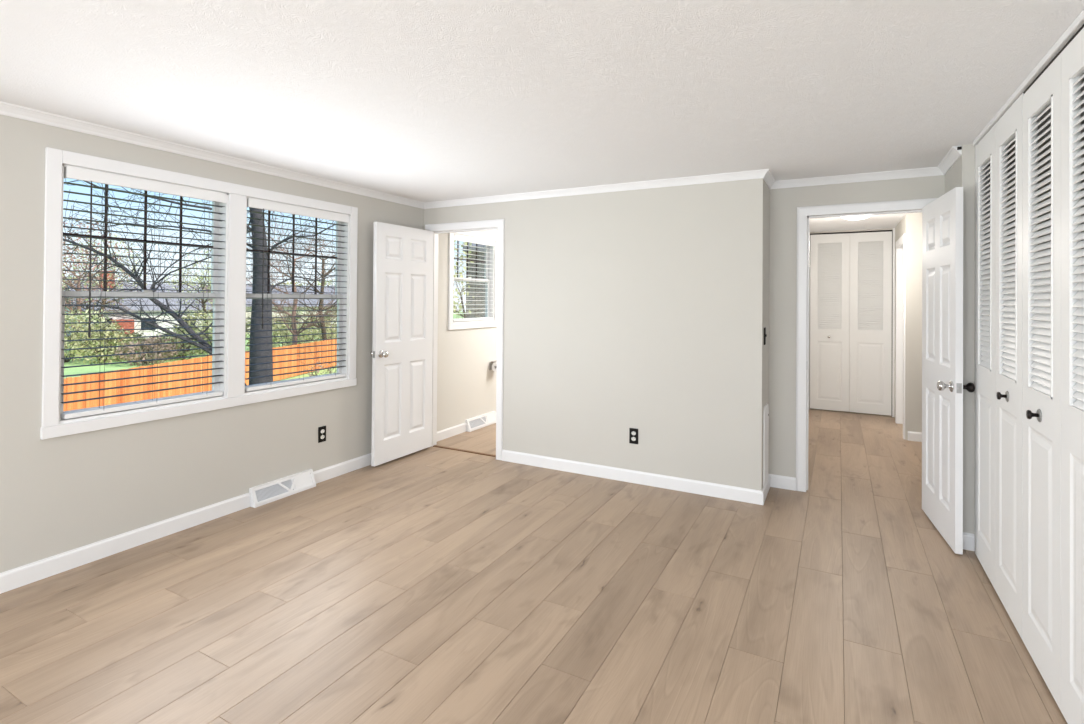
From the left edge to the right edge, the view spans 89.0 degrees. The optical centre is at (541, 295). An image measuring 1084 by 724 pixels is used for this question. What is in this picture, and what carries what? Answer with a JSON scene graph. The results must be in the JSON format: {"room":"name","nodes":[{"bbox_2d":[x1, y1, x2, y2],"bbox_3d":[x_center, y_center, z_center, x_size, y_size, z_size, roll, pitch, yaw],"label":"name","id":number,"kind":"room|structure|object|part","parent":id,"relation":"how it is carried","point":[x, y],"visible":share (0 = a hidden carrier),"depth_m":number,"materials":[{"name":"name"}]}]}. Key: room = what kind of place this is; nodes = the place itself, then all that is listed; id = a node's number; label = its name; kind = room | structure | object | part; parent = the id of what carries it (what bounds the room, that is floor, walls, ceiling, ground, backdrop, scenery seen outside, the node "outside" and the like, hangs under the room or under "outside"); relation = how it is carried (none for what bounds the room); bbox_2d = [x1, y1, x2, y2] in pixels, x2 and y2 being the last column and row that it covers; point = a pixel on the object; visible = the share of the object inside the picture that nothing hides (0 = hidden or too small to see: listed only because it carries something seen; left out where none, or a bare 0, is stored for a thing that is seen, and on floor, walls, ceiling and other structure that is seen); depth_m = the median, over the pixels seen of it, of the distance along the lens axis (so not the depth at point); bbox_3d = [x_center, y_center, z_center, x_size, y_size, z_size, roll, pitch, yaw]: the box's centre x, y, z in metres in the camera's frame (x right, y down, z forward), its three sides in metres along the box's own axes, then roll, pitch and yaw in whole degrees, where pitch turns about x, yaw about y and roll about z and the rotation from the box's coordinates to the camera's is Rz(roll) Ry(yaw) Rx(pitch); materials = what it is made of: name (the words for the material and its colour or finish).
{"room":"empty bedroom","nodes":[
{"label":"empty bedroom","id":0,"kind":"room"},
{"bbox_2d":[0,114,497,572],"bbox_3d":[-2.071,0.265,3.716,0.118,2.335,10.210,0,0,28],"label":"wall","id":1,"kind":"structure","parent":0,"point":[62,494],"depth_m":3.20,"materials":[{"name":"paint"}]},
{"bbox_2d":[59,164,227,423],"bbox_3d":[-2.319,-0.002,3.248,0.122,1.341,0.884,0,0,28],"label":"window","id":2,"kind":"structure","parent":1,"relation":"in","point":[217,314],"depth_m":3.44,"materials":[{"name":"white plastic"}]},
{"bbox_3d":[-2.330,0.316,3.251,0.028,0.671,0.860,0,-1,28],"label":"sash","id":3,"kind":"part","parent":2,"relation":"part of","materials":[{"name":"white plastic"}]},
{"bbox_2d":[61,165,226,418],"bbox_3d":[-2.284,-0.010,3.230,0.067,1.316,0.859,0,0,28],"label":"window blind","id":4,"kind":"object","parent":2,"relation":"attached to","point":[71,172],"visible":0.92,"depth_m":3.16,"materials":[{"name":"white plastic"}]},
{"bbox_3d":[-2.404,0.007,3.023,0.050,1.244,0.001,0,-1,28],"label":"ladder cord","id":5,"kind":"part","parent":4,"relation":"part of","materials":[{"name":"white fabric"}]},
{"bbox_3d":[-2.293,0.634,3.234,0.050,0.028,0.836,0,-1,28],"label":"rail","id":6,"kind":"part","parent":4,"relation":"part of","materials":[{"name":"white plastic"}]},
{"bbox_3d":[-2.279,0.010,3.257,0.050,1.244,0.001,0,-1,28],"label":"ladder cord","id":7,"kind":"part","parent":4,"relation":"part of","materials":[{"name":"white fabric"}]},
{"bbox_3d":[-2.140,0.013,3.514,0.050,1.244,0.001,0,-1,28],"label":"ladder cord","id":8,"kind":"part","parent":4,"relation":"part of","materials":[{"name":"white fabric"}]},
{"bbox_3d":[-2.351,-0.321,3.269,0.028,0.679,0.860,0,-1,28],"label":"sash","id":9,"kind":"part","parent":2,"relation":"part of","materials":[{"name":"clear glass"}]},
{"bbox_2d":[0,453,370,593],"bbox_3d":[-2.756,1.370,2.310,0.014,0.094,6.788,0,0,28],"label":"baseboard","id":10,"kind":"structure","parent":1,"relation":"attached to","point":[26,574],"depth_m":3.12,"materials":[{"name":"white paint"}]},
{"bbox_2d":[40,147,357,439],"bbox_3d":[-2.018,-0.001,3.666,0.022,1.468,2.043,0,0,28],"label":"trim","id":11,"kind":"structure","parent":1,"relation":"attached to","point":[54,158],"depth_m":3.40,"materials":[{"name":"white paint"}]},
{"bbox_2d":[249,469,315,507],"bbox_3d":[-1.845,1.375,3.953,0.063,0.122,0.496,0,0,28],"label":"air vent","id":12,"kind":"object","parent":1,"relation":"in","point":[265,493],"visible":1,"depth_m":3.92,"materials":[{"name":"white metal"}]},
{"bbox_3d":[-1.772,1.372,4.077,0.037,0.085,0.168,0,-1,28],"label":"damper plate","id":13,"kind":"part","parent":12,"relation":"part of","materials":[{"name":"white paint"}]},
{"bbox_2d":[244,197,348,394],"bbox_3d":[-1.842,0.008,4.137,0.122,1.341,0.899,0,0,28],"label":"window","id":14,"kind":"structure","parent":1,"relation":"in","point":[339,292],"depth_m":4.49,"materials":[{"name":"white plastic"}]},
{"bbox_3d":[-1.853,0.326,4.139,0.028,0.671,0.875,0,-1,28],"label":"sash","id":15,"kind":"part","parent":14,"relation":"part of","materials":[{"name":"white plastic"}]},
{"bbox_2d":[245,198,348,391],"bbox_3d":[-1.806,0.000,4.118,0.067,1.316,0.874,0,0,28],"label":"window blind","id":16,"kind":"object","parent":14,"relation":"attached to","point":[251,202],"visible":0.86,"depth_m":4.08,"materials":[{"name":"white plastic"}]},
{"bbox_3d":[-1.929,0.018,3.908,0.050,1.244,0.001,0,-1,28],"label":"ladder cord","id":17,"kind":"part","parent":16,"relation":"part of","materials":[{"name":"white fabric"}]},
{"bbox_3d":[-1.815,0.644,4.122,0.050,0.028,0.851,0,-1,28],"label":"rail","id":18,"kind":"part","parent":16,"relation":"part of","materials":[{"name":"white plastic"}]},
{"bbox_3d":[-1.801,0.020,4.145,0.050,1.244,0.001,0,-1,28],"label":"ladder cord","id":19,"kind":"part","parent":16,"relation":"part of","materials":[{"name":"white fabric"}]},
{"bbox_3d":[-1.661,0.023,4.407,0.050,1.244,0.001,0,-1,28],"label":"ladder cord","id":20,"kind":"part","parent":16,"relation":"part of","materials":[{"name":"white fabric"}]},
{"bbox_3d":[-1.874,-0.311,4.158,0.028,0.679,0.875,0,-1,28],"label":"sash","id":21,"kind":"part","parent":14,"relation":"part of","materials":[{"name":"white plastic"}]},
{"bbox_2d":[318,426,325,442],"bbox_3d":[-1.702,1.076,4.274,0.009,0.120,0.072,0,0,28],"label":"wall outlet","id":22,"kind":"object","parent":1,"relation":"attached to","point":[321,430],"visible":1,"depth_m":4.27,"materials":[{"name":"black plastic"}]},
{"bbox_2d":[437,423,465,440],"bbox_3d":[-0.397,1.421,6.699,0.014,0.094,2.947,0,0,28],"label":"baseboard","id":23,"kind":"structure","parent":1,"relation":"attached to","point":[455,430],"depth_m":5.69,"materials":[{"name":"white paint"}]},
{"bbox_2d":[448,231,497,329],"bbox_3d":[-0.731,-0.173,6.058,0.022,1.068,0.933,0,0,28],"label":"trim","id":24,"kind":"structure","parent":1,"relation":"attached to","point":[451,326],"depth_m":5.89,"materials":[{"name":"white paint"}]},
{"bbox_2d":[453,234,494,323],"bbox_3d":[-0.792,-0.169,6.088,0.122,0.941,0.790,0,0,28],"label":"window","id":25,"kind":"structure","parent":1,"relation":"in","point":[490,254],"depth_m":6.40,"materials":[{"name":"white plastic"}]},
{"bbox_3d":[-0.803,0.049,6.091,0.028,0.472,0.766,0,-1,28],"label":"sash","id":26,"kind":"part","parent":25,"relation":"part of","materials":[{"name":"white plastic"}]},
{"bbox_2d":[453,234,493,321],"bbox_3d":[-0.762,-0.177,6.072,0.055,0.916,0.765,0,0,28],"label":"window blind","id":27,"kind":"object","parent":25,"relation":"attached to","point":[457,237],"visible":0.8,"depth_m":6.07,"materials":[{"name":"white plastic"}]},
{"bbox_3d":[-0.764,0.267,6.075,0.050,0.028,0.742,0,-1,28],"label":"rail","id":28,"kind":"part","parent":27,"relation":"part of","materials":[{"name":"white plastic"}]},
{"bbox_3d":[-0.825,-0.388,6.108,0.028,0.478,0.766,0,-1,28],"label":"sash","id":29,"kind":"part","parent":25,"relation":"part of","materials":[{"name":"clear glass"}]},
{"bbox_2d":[465,411,495,431],"bbox_3d":[-0.662,1.401,6.153,0.063,0.122,0.556,0,0,28],"label":"air vent","id":30,"kind":"object","parent":1,"relation":"in","point":[483,420],"visible":0.98,"depth_m":6.11,"materials":[{"name":"white metal"}]},
{"bbox_3d":[-0.582,1.398,6.290,0.037,0.085,0.198,0,-1,28],"label":"damper plate","id":31,"kind":"part","parent":30,"relation":"part of","materials":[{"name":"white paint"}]},
{"bbox_2d":[0,101,961,208],"bbox_3d":[-0.812,-0.883,1.539,4.154,0.052,7.224,0,0,28],"label":"trim","id":32,"kind":"structure","parent":1,"relation":"attached to","point":[7,109],"depth_m":3.93,"materials":[{"name":"white paint"}]},
{"bbox_2d":[489,360,496,369],"bbox_3d":[-0.532,0.804,6.353,0.100,0.111,0.134,0,0,28],"label":"toilet paper holder","id":33,"kind":"object","parent":1,"relation":"attached to","point":[495,361],"visible":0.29,"depth_m":6.32,"materials":[{"name":"silver metal"}]},
{"bbox_2d":[492,362,496,371],"bbox_3d":[-0.505,0.820,6.331,0.104,0.104,0.104,0,0,28],"label":"toilet roll","id":34,"kind":"object","parent":33,"relation":"on","point":[494,365],"visible":0.46,"depth_m":6.29,"materials":[{"name":"paper"}]},
{"bbox_2d":[0,408,1067,723],"bbox_3d":[1.504,1.554,2.939,7.324,0.199,14.878,0,0,28],"label":"floor","id":35,"kind":"structure","parent":0,"point":[430,585],"depth_m":2.51,"materials":[{"name":"brown wood"}]},
{"bbox_2d":[0,0,1083,231],"bbox_3d":[1.574,-0.940,3.053,7.324,0.120,12.550,0,0,28],"label":"ceiling","id":36,"kind":"structure","parent":0,"point":[424,101],"depth_m":2.30,"materials":[{"name":"white paint"}]},
{"bbox_2d":[841,215,870,219],"bbox_3d":[3.072,-0.795,5.397,0.330,0.112,0.330,0,0,28],"label":"ceiling lamp","id":37,"kind":"object","parent":36,"relation":"attached to","point":[867,216],"visible":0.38,"depth_m":5.35,"materials":[{"name":"white paint"}]},
{"bbox_2d":[424,178,764,490],"bbox_3d":[0.225,0.295,4.639,3.053,2.345,0.115,0,0,28],"label":"wall","id":38,"kind":"structure","parent":0,"point":[642,310],"depth_m":4.29,"materials":[{"name":"paint"}]},
{"bbox_2d":[433,445,495,456],"bbox_3d":[-0.710,1.451,5.138,0.772,0.007,0.032,0,0,28],"label":"trim","id":39,"kind":"structure","parent":38,"relation":"attached to","point":[434,445],"depth_m":5.14,"materials":[{"name":"brown wood"}]},
{"bbox_2d":[425,219,504,459],"bbox_3d":[-0.709,0.389,5.132,0.894,2.129,0.137,0,0,28],"label":"trim","id":40,"kind":"structure","parent":38,"relation":"attached to","point":[497,224],"depth_m":4.93,"materials":[{"name":"white paint"}]},
{"bbox_2d":[370,222,433,466],"bbox_3d":[-1.228,0.409,4.930,0.175,2.040,0.754,0,0,28],"label":"door","id":41,"kind":"structure","parent":40,"relation":"attached to","point":[401,353],"depth_m":4.88,"materials":[{"name":"white paint"}]},
{"bbox_3d":[-1.327,0.496,4.635,0.070,0.064,0.064,0,-1,28],"label":"knob","id":42,"kind":"part","parent":41,"relation":"part of","materials":[{"name":"silver metal"}]},
{"bbox_2d":[629,428,637,443],"bbox_3d":[0.714,1.096,4.296,0.072,0.120,0.009,0,0,28],"label":"wall outlet","id":43,"kind":"object","parent":38,"relation":"attached to","point":[633,432],"visible":1,"depth_m":4.29,"materials":[{"name":"black plastic"}]},
{"bbox_2d":[502,450,795,504],"bbox_3d":[0.778,1.413,4.503,2.327,0.094,0.450,0,0,28],"label":"baseboard","id":44,"kind":"structure","parent":38,"relation":"attached to","point":[758,497],"depth_m":4.21,"materials":[{"name":"white paint"}]},
{"bbox_2d":[764,182,769,467],"bbox_3d":[1.649,0.297,4.186,0.115,2.335,0.436,0,0,28],"label":"wall","id":45,"kind":"structure","parent":0,"point":[767,190],"depth_m":4.10,"materials":[{"name":"paint"}]},
{"bbox_2d":[764,327,766,344],"bbox_3d":[1.606,0.294,3.968,0.016,0.124,0.072,0,0,28],"label":"light switch","id":46,"kind":"object","parent":45,"relation":"attached to","point":[765,334],"visible":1,"depth_m":3.96,"materials":[{"name":"black plastic"}]},
{"bbox_3d":[1.602,0.294,3.970,0.007,0.124,0.072,0,-1,28],"label":"plate","id":47,"kind":"part","parent":46,"relation":"part of","materials":[{"name":"black plastic"}]},
{"bbox_2d":[763,403,768,486],"bbox_3d":[1.641,1.083,4.039,0.014,0.560,0.240,0,0,28],"label":"access panel","id":48,"kind":"object","parent":45,"relation":"attached to","point":[766,407],"visible":1,"depth_m":3.97,"materials":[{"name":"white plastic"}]},
{"bbox_2d":[849,329,849,399],"bbox_3d":[4.253,0.343,7.701,1.260,2.335,0.100,0,0,28],"label":"wall","id":49,"kind":"structure","parent":0,"point":[849,329],"depth_m":7.64,"materials":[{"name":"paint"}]},
{"bbox_2d":[809,228,892,407],"bbox_3d":[3.939,0.342,7.118,1.020,2.345,0.125,0,0,28],"label":"wall","id":50,"kind":"structure","parent":0,"point":[888,228],"depth_m":7.19,"materials":[{"name":"paint"}]},
{"bbox_2d":[810,231,891,415],"bbox_3d":[3.934,0.348,7.056,0.912,2.284,0.059,0,0,28],"label":"bifold door","id":51,"kind":"structure","parent":50,"relation":"in","point":[851,273],"depth_m":7.05,"materials":[{"name":"white paint"}]},
{"bbox_3d":[3.739,0.347,7.176,0.454,2.284,0.031,0,-1,28],"label":"door","id":52,"kind":"part","parent":51,"relation":"part of","materials":[{"name":"white paint"}]},
{"bbox_3d":[4.142,0.348,6.960,0.454,2.284,0.031,0,-1,28],"label":"door","id":53,"kind":"part","parent":51,"relation":"part of","materials":[{"name":"white paint"}]},
{"bbox_2d":[809,228,894,416],"bbox_3d":[3.906,0.335,7.054,1.022,2.333,0.022,0,0,28],"label":"trim","id":54,"kind":"structure","parent":50,"relation":"attached to","point":[893,310],"depth_m":6.81,"materials":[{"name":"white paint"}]},
{"bbox_2d":[768,175,944,477],"bbox_3d":[3.261,0.309,3.502,3.371,2.345,0.115,0,0,28],"label":"wall","id":55,"kind":"structure","parent":0,"point":[784,202],"depth_m":4.18,"materials":[{"name":"paint"}]},
{"bbox_2d":[796,198,936,491],"bbox_3d":[2.328,0.403,3.995,0.880,2.129,0.137,0,0,28],"label":"trim","id":56,"kind":"structure","parent":55,"relation":"attached to","point":[804,214],"depth_m":4.12,"materials":[{"name":"white paint"}]},
{"bbox_2d":[922,187,974,554],"bbox_3d":[2.476,0.423,3.429,0.175,2.056,0.741,0,0,22],"label":"door","id":57,"kind":"structure","parent":55,"relation":"in","point":[942,218],"depth_m":3.30,"materials":[{"name":"white paint"}]},
{"bbox_3d":[2.313,0.522,3.170,0.070,0.064,0.064,0,0,22],"label":"knob","id":58,"kind":"part","parent":57,"relation":"part of","materials":[{"name":"silver metal"}]},
{"bbox_3d":[2.337,0.521,3.089,0.025,0.056,0.010,0,0,22],"label":"latch plate","id":59,"kind":"part","parent":57,"relation":"part of","materials":[{"name":"metal"}]},
{"bbox_3d":[2.410,0.522,3.131,0.070,0.064,0.064,0,0,22],"label":"knob","id":60,"kind":"part","parent":57,"relation":"part of","materials":[{"name":"brown metal"}]},
{"bbox_2d":[894,213,918,439],"bbox_3d":[4.265,0.340,6.531,0.110,2.345,1.950,0,0,28],"label":"wall","id":61,"kind":"structure","parent":0,"point":[908,225],"depth_m":5.68,"materials":[{"name":"paint"}]},
{"bbox_2d":[895,234,905,438],"bbox_3d":[4.026,0.431,6.093,0.136,2.128,0.925,0,0,28],"label":"trim","id":62,"kind":"structure","parent":61,"relation":"attached to","point":[901,242],"depth_m":6.44,"materials":[{"name":"white paint"}]},
{"bbox_2d":[918,213,921,431],"bbox_3d":[4.838,0.329,5.179,2.180,2.335,0.110,0,0,28],"label":"wall","id":63,"kind":"structure","parent":0,"point":[920,214],"depth_m":5.64,"materials":[{"name":"paint"}]},
{"bbox_2d":[908,431,921,441],"bbox_3d":[4.107,1.442,5.019,3.310,0.094,3.381,0,0,28],"label":"baseboard","id":64,"kind":"structure","parent":63,"relation":"attached to","point":[912,436],"depth_m":5.64,"materials":[{"name":"white paint"}]},
{"bbox_2d":[945,133,1083,534],"bbox_3d":[2.907,0.299,3.287,0.750,2.335,0.599,0,0,28],"label":"wall","id":65,"kind":"structure","parent":0,"point":[962,173],"depth_m":3.19,"materials":[{"name":"paint"}]},
{"bbox_2d":[963,532,974,550],"bbox_3d":[2.585,1.419,3.439,0.073,0.094,0.613,0,0,28],"label":"baseboard","id":66,"kind":"structure","parent":65,"relation":"attached to","point":[968,538],"depth_m":3.17,"materials":[{"name":"white paint"}]},
{"label":"outside","id":67,"kind":"structure","parent":0,"visible":0},
{"bbox_2d":[64,311,465,381],"bbox_3d":[-50.847,3.883,72.704,150.000,1.675,200.000,0,0,28],"label":"lawn","id":68,"kind":"structure","parent":67,"point":[110,367],"depth_m":28.93,"materials":[{"name":"green plant"}]},
{"bbox_2d":[64,301,128,362],"bbox_3d":[-25.613,1.914,30.432,5.446,3.816,4.329,1,0,-26],"label":"bush","id":69,"kind":"object","parent":68,"relation":"on","point":[71,319],"visible":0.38,"depth_m":30.16,"materials":[{"name":"green plant"}]},
{"bbox_2d":[66,315,141,363],"bbox_3d":[-24.445,2.254,29.839,3.659,3.125,4.210,0,0,0],"label":"bush","id":70,"kind":"object","parent":68,"relation":"on","point":[109,333],"visible":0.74,"depth_m":29.86,"materials":[{"name":"green plant"}]},
{"bbox_2d":[62,217,148,351],"bbox_3d":[-29.679,-0.582,35.175,9.359,8.929,9.957,0,0,20],"label":"bare tree","id":71,"kind":"object","parent":68,"relation":"on","point":[98,243],"visible":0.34,"depth_m":35.14,"materials":[{"name":"plant"}]},
{"bbox_2d":[64,304,151,356],"bbox_3d":[-27.195,1.997,32.759,5.235,3.670,4.755,0,0,4],"label":"bush","id":72,"kind":"object","parent":68,"relation":"on","point":[76,316],"visible":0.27,"depth_m":33.20,"materials":[{"name":"green plant"}]},
{"bbox_2d":[92,326,151,360],"bbox_3d":[-24.294,2.578,32.043,3.002,2.555,3.292,0,0,2],"label":"bush","id":73,"kind":"object","parent":68,"relation":"on","point":[137,334],"visible":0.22,"depth_m":31.64,"materials":[{"name":"green plant"}]},
{"bbox_2d":[62,219,182,328],"bbox_3d":[-32.312,-1.167,41.265,10.310,10.106,9.234,0,0,24],"label":"bare tree","id":74,"kind":"object","parent":68,"relation":"on","point":[132,255],"visible":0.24,"depth_m":40.63,"materials":[{"name":"brown plant"}]},
{"bbox_2d":[65,271,212,341],"bbox_3d":[-34.067,0.926,46.606,8.250,5.750,9.200,0,-1,42],"label":"house","id":75,"kind":"structure","parent":68,"relation":"on","point":[134,309],"depth_m":44.64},
{"bbox_3d":[-31.656,2.303,44.390,0.020,1.000,1.000,0,-1,42],"label":"pane","id":76,"kind":"part","parent":75,"relation":"part of","materials":[{"name":"black glass"}]},
{"bbox_2d":[114,332,181,365],"bbox_3d":[-21.455,2.738,29.941,3.316,2.290,3.098,0,0,28],"label":"bush","id":77,"kind":"object","parent":68,"relation":"on","point":[154,347],"visible":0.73,"depth_m":29.46,"materials":[{"name":"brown plant"}]},
{"bbox_2d":[143,332,190,357],"bbox_3d":[-22.250,2.916,32.850,3.023,2.176,3.018,0,0,19],"label":"bush","id":78,"kind":"object","parent":68,"relation":"on","point":[175,332],"visible":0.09,"depth_m":32.51,"materials":[{"name":"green plant"}]},
{"bbox_2d":[153,310,211,361],"bbox_3d":[-21.098,2.314,32.383,3.183,3.110,4.478,1,0,-25],"label":"bush","id":79,"kind":"object","parent":68,"relation":"on","point":[178,331],"visible":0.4,"depth_m":32.16,"materials":[{"name":"green plant"}]},
{"bbox_2d":[162,300,212,353],"bbox_3d":[-22.589,1.810,35.801,4.627,4.129,5.011,0,0,-4],"label":"bush","id":80,"kind":"object","parent":68,"relation":"on","point":[198,316],"visible":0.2,"depth_m":35.56,"materials":[{"name":"green plant"}]},
{"bbox_2d":[146,234,249,330],"bbox_3d":[-24.175,-0.131,38.700,7.029,8.135,9.721,1,-1,-33],"label":"bare tree","id":81,"kind":"object","parent":68,"relation":"on","point":[206,271],"visible":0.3,"depth_m":38.55,"materials":[{"name":"brown plant"}]},
{"bbox_2d":[62,178,335,385],"bbox_3d":[-6.331,0.007,10.637,7.389,7.914,3.916,1,-1,-34],"label":"bare tree","id":82,"kind":"object","parent":68,"relation":"on","point":[136,277],"visible":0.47,"depth_m":10.39,"materials":[{"name":"brown plant"}]},
{"bbox_2d":[63,339,336,410],"bbox_3d":[-12.203,3.015,21.145,0.574,1.512,30.134,0,0,7],"label":"fence","id":83,"kind":"object","parent":68,"relation":"on","point":[134,373],"visible":0.24,"depth_m":18.43,"materials":[{"name":"brown wood"}]},
{"bbox_2d":[170,305,249,354],"bbox_3d":[-20.380,1.840,35.096,4.944,4.165,5.238,1,0,-22],"label":"bush","id":84,"kind":"object","parent":68,"relation":"on","point":[204,321],"visible":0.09,"depth_m":34.45,"materials":[{"name":"green plant"}]},
{"bbox_2d":[156,210,336,345],"bbox_3d":[-12.898,-1.862,26.453,10.913,11.579,9.724,0,0,28],"label":"bare tree","id":85,"kind":"object","parent":68,"relation":"on","point":[293,319],"visible":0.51,"depth_m":27.04,"materials":[{"name":"brown plant"}]},
{"bbox_2d":[212,303,301,349],"bbox_3d":[-19.426,1.795,38.391,5.408,4.250,5.512,1,0,-14],"label":"bush","id":86,"kind":"object","parent":68,"relation":"on","point":[248,322],"visible":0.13,"depth_m":38.20,"materials":[{"name":"green plant"}]},
{"bbox_2d":[245,285,336,333],"bbox_3d":[-26.058,1.459,60.632,12.700,5.020,8.700,1,-1,-29],"label":"house","id":87,"kind":"structure","parent":68,"relation":"on","point":[247,286],"depth_m":57.47,"materials":[{"name":"beige"}]},
{"bbox_2d":[272,308,311,347],"bbox_3d":[-16.482,2.167,35.248,4.132,4.049,4.757,0,0,28],"label":"bush","id":88,"kind":"object","parent":68,"relation":"on","point":[274,326],"visible":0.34,"depth_m":34.83,"materials":[{"name":"green plant"}]},
{"bbox_2d":[272,278,311,285],"bbox_3d":[-43.353,-0.651,96.001,13.919,9.736,14.090,0,0,28],"label":"tree","id":89,"kind":"object","parent":68,"relation":"on","point":[287,283],"visible":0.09,"depth_m":95.00,"materials":[{"name":"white plant"}]},
{"bbox_2d":[248,222,336,340],"bbox_3d":[-12.948,-1.121,33.052,7.406,10.208,9.999,0,-1,44],"label":"bare tree","id":90,"kind":"object","parent":68,"relation":"on","point":[324,336],"visible":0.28,"depth_m":32.15,"materials":[{"name":"brown plant"}]},
{"bbox_2d":[273,299,325,345],"bbox_3d":[-17.335,1.946,39.745,5.118,4.108,5.960,0,-1,43],"label":"bush","id":91,"kind":"object","parent":68,"relation":"on","point":[310,299],"visible":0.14,"depth_m":39.33,"materials":[{"name":"green plant"}]},
{"bbox_2d":[276,317,336,343],"bbox_3d":[-14.663,2.638,34.643,4.762,3.890,4.230,1,0,-11],"label":"bush","id":92,"kind":"object","parent":68,"relation":"on","point":[306,331],"visible":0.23,"depth_m":34.58,"materials":[{"name":"green plant"}]},
{"bbox_2d":[301,348,336,375],"bbox_3d":[-8.433,2.885,21.433,2.365,1.971,2.240,0,0,28],"label":"bush","id":93,"kind":"object","parent":68,"relation":"on","point":[330,372],"visible":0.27,"depth_m":21.32,"materials":[{"name":"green plant"}]},
{"bbox_2d":[306,268,334,285],"bbox_3d":[-38.458,-0.863,100.494,13.931,10.404,13.616,0,0,28],"label":"tree","id":94,"kind":"object","parent":68,"relation":"on","point":[330,268],"visible":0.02,"depth_m":100.37,"materials":[{"name":"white plant"}]},
{"bbox_2d":[311,300,336,336],"bbox_3d":[-15.359,1.622,40.847,6.164,4.691,4.887,0,0,12],"label":"bush","id":95,"kind":"object","parent":68,"relation":"on","point":[325,317],"visible":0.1,"depth_m":39.92,"materials":[{"name":"green plant"}]},
{"bbox_2d":[453,240,484,317],"bbox_3d":[-2.458,0.334,14.954,3.734,7.146,2.657,1,0,-9],"label":"bare tree","id":96,"kind":"object","parent":68,"relation":"on","point":[470,244],"visible":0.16,"depth_m":14.89,"materials":[{"name":"brown plant"}]},
{"bbox_2d":[463,242,484,317],"bbox_3d":[2.361,0.090,22.444,9.450,7.600,8.650,0,0,4],"label":"house","id":97,"kind":"structure","parent":68,"relation":"on","point":[480,266],"depth_m":18.80,"materials":[{"name":"grey"}]},
{"bbox_3d":[0.518,0.252,-0.616,0.120,2.335,4.710,0,0,28],"label":"wall","id":98,"kind":"structure","parent":0,"visible":0},
{"bbox_2d":[975,145,988,284],"bbox_3d":[2.053,0.286,2.318,0.056,2.335,1.917,0,0,28],"label":"trim","id":99,"kind":"structure","parent":98,"relation":"attached to","point":[987,166],"depth_m":3.10,"materials":[{"name":"white paint"}]},
{"bbox_2d":[975,93,1023,638],"bbox_3d":[2.224,0.298,2.715,0.066,2.290,0.904,0,0,28],"label":"bifold door","id":100,"kind":"structure","parent":98,"relation":"in","point":[998,304],"depth_m":2.64,"materials":[{"name":"white paint"}]},
{"bbox_3d":[2.346,0.301,2.906,0.031,2.290,0.450,0,-1,28],"label":"door","id":101,"kind":"part","parent":100,"relation":"part of","materials":[{"name":"white paint"}]},
{"bbox_3d":[2.101,0.460,2.521,0.034,0.036,0.036,0,-1,28],"label":"door knob","id":102,"kind":"part","parent":100,"relation":"part of","materials":[{"name":"brown metal"}]},
{"bbox_3d":[2.132,0.296,2.507,0.031,2.290,0.450,0,-1,28],"label":"door","id":103,"kind":"part","parent":100,"relation":"part of","materials":[{"name":"white paint"}]},
{"bbox_2d":[973,10,1083,145],"bbox_3d":[2.024,-0.869,2.306,0.042,0.026,1.840,0,0,28],"label":"trim","id":104,"kind":"structure","parent":98,"relation":"attached to","point":[1078,22],"depth_m":2.13,"materials":[{"name":"white paint"}]},
{"bbox_2d":[1022,28,1083,723],"bbox_3d":[1.793,0.295,1.914,0.066,2.278,0.904,0,0,28],"label":"bifold door","id":105,"kind":"structure","parent":98,"relation":"in","point":[1053,307],"depth_m":1.96,"materials":[{"name":"white paint"}]},
{"bbox_3d":[1.885,0.459,2.119,0.034,0.036,0.036,0,-1,28],"label":"door knob","id":106,"kind":"part","parent":105,"relation":"part of","materials":[{"name":"brown metal"}]},
{"bbox_3d":[1.916,0.297,2.106,0.031,2.278,0.450,0,-1,28],"label":"door","id":107,"kind":"part","parent":105,"relation":"part of","materials":[{"name":"white paint"}]},
{"bbox_3d":[1.701,0.293,1.706,0.031,2.278,0.450,0,-1,28],"label":"door","id":108,"kind":"part","parent":105,"relation":"part of","materials":[{"name":"white paint"}]},
{"bbox_2d":[1023,24,1083,93],"bbox_3d":[2.030,-0.846,2.302,0.026,0.019,1.840,0,0,28],"label":"trim","id":109,"kind":"structure","parent":98,"relation":"attached to","point":[1082,26],"depth_m":1.97,"materials":[{"name":"white wood"}]}
]}

